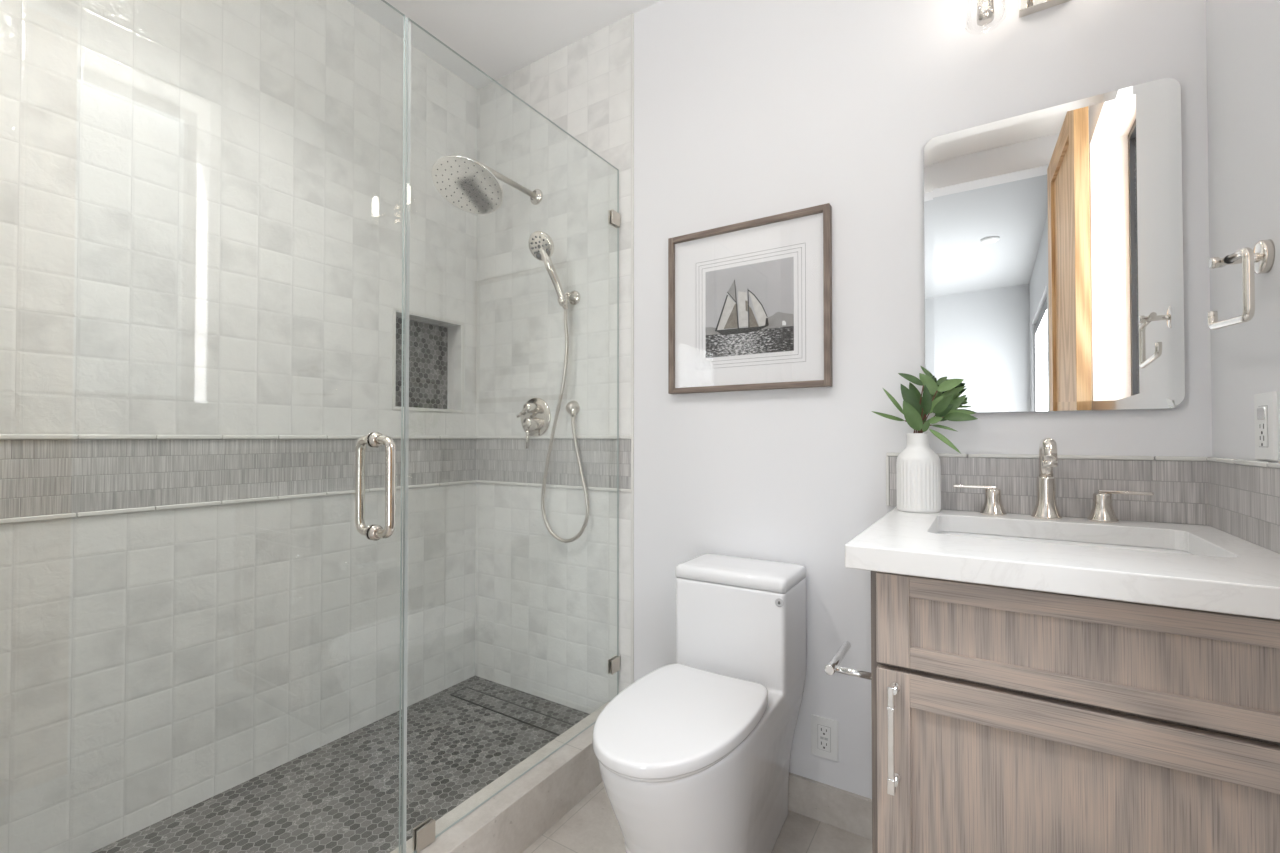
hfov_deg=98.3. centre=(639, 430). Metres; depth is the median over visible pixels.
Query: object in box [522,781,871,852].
floor
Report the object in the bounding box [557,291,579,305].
bracket
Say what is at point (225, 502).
trim
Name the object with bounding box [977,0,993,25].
socket
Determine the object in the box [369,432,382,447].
washer
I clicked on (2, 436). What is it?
trim
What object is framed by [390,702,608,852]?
shower curb
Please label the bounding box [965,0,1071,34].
wall lamp
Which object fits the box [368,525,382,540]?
washer
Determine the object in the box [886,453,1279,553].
backsplash
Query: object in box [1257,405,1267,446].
receptacle
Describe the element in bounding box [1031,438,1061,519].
faucet spout
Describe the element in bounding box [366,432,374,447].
washer
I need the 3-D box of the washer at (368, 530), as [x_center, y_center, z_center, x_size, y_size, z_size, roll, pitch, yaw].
[-0.575,0.219,1.186,0.012,0.033,0.033,-1,-1,32]
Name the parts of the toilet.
seat lid, tank lid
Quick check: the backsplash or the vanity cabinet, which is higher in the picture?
the backsplash
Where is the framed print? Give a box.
[668,203,832,393]
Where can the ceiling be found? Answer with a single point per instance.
(500, 38)
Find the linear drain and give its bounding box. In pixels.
[450,687,573,735]
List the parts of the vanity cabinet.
door handle, rail, drawer, rail, rail, door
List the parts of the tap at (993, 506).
lever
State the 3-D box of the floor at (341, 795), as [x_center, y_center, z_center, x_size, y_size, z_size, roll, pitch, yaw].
[-0.888,1.120,1.404,0.696,0.180,1.800,-1,-1,32]
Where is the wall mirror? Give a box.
[924,78,1184,412]
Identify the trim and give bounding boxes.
[0,434,630,439]
[0,480,630,523]
[392,307,463,412]
[631,13,633,683]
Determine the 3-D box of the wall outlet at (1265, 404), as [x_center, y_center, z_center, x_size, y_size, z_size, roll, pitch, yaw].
[1.054,-0.006,0.933,0.009,0.113,0.076,-1,-1,32]
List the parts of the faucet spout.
spout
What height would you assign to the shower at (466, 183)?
0.173 m
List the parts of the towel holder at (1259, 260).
post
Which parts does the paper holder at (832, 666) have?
arm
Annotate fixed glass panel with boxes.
[401,17,619,852]
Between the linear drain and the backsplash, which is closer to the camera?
the backsplash
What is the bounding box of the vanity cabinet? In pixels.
[871,571,1279,852]
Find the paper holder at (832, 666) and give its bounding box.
[825,641,870,679]
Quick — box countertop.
[845,507,1279,619]
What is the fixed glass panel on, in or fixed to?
on the shower curb
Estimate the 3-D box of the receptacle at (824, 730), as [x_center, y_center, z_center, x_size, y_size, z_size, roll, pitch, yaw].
[0.525,0.878,1.576,0.036,0.070,0.001,-1,-1,32]
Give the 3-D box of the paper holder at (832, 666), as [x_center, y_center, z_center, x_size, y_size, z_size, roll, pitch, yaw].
[0.461,0.490,1.156,0.108,0.042,0.170,-1,-1,32]
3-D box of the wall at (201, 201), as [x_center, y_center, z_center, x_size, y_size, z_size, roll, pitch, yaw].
[-1.246,-0.184,1.648,0.150,2.594,1.800,-1,-1,32]
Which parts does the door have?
pull handle, pull handle, glass pane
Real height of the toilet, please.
0.726 m
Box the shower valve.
[516,398,550,448]
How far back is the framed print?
1.70 m
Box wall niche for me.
[395,310,461,410]
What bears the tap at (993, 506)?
on the countertop
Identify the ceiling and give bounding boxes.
[347,0,660,88]
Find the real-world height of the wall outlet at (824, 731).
0.114 m
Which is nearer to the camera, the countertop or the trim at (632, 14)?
the countertop
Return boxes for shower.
[431,155,542,213]
[529,231,588,542]
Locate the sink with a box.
[937,532,1191,554]
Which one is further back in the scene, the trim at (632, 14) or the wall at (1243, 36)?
the trim at (632, 14)
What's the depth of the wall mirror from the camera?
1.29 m
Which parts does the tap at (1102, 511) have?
lever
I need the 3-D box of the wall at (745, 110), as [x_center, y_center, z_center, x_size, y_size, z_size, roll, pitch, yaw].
[0.304,-0.182,1.804,2.603,2.594,0.120,-1,-1,32]
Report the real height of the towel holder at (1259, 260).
0.146 m
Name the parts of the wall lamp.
lamp shade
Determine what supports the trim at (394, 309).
attached to the wall at (201, 201)
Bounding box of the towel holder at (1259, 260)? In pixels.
[1207,239,1274,329]
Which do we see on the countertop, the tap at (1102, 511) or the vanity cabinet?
the tap at (1102, 511)
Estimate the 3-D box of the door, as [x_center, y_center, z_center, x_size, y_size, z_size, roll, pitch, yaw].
[-0.727,0.002,0.932,0.130,1.888,0.725,-1,-1,32]
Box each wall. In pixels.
[0,0,476,852]
[475,0,1211,798]
[1206,0,1279,462]
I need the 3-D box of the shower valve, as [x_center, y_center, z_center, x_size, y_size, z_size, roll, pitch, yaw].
[-0.426,-0.029,2.158,0.156,0.200,0.058,-1,-1,32]
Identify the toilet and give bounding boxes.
[593,553,805,852]
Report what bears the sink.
in the countertop
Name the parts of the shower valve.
lever, lever, handle, handle, plate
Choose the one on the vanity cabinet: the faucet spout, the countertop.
the countertop
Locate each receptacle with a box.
[818,724,830,751]
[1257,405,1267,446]
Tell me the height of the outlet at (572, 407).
0.065 m
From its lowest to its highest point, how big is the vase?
0.195 m
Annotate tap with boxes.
[953,484,1006,515]
[1087,490,1153,522]
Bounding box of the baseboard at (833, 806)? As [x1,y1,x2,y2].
[788,772,871,839]
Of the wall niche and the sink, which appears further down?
the sink
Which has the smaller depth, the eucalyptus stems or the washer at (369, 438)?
the washer at (369, 438)
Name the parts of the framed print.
frame, frame rail, frame rail, frame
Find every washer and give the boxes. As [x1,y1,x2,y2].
[365,525,373,539]
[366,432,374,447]
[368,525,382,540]
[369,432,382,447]
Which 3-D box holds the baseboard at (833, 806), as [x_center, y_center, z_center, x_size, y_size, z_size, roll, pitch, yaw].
[0.350,1.062,1.683,0.867,0.103,0.014,-1,-1,32]
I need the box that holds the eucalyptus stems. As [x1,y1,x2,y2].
[872,366,977,453]
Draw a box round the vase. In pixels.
[896,433,940,512]
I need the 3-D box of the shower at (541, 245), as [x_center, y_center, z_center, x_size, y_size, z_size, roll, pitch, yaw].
[-0.320,-0.143,2.003,0.227,1.122,0.163,-1,-1,32]
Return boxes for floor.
[92,676,589,852]
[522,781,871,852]
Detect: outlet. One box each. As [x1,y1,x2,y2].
[566,401,579,416]
[811,714,837,761]
[1254,391,1277,460]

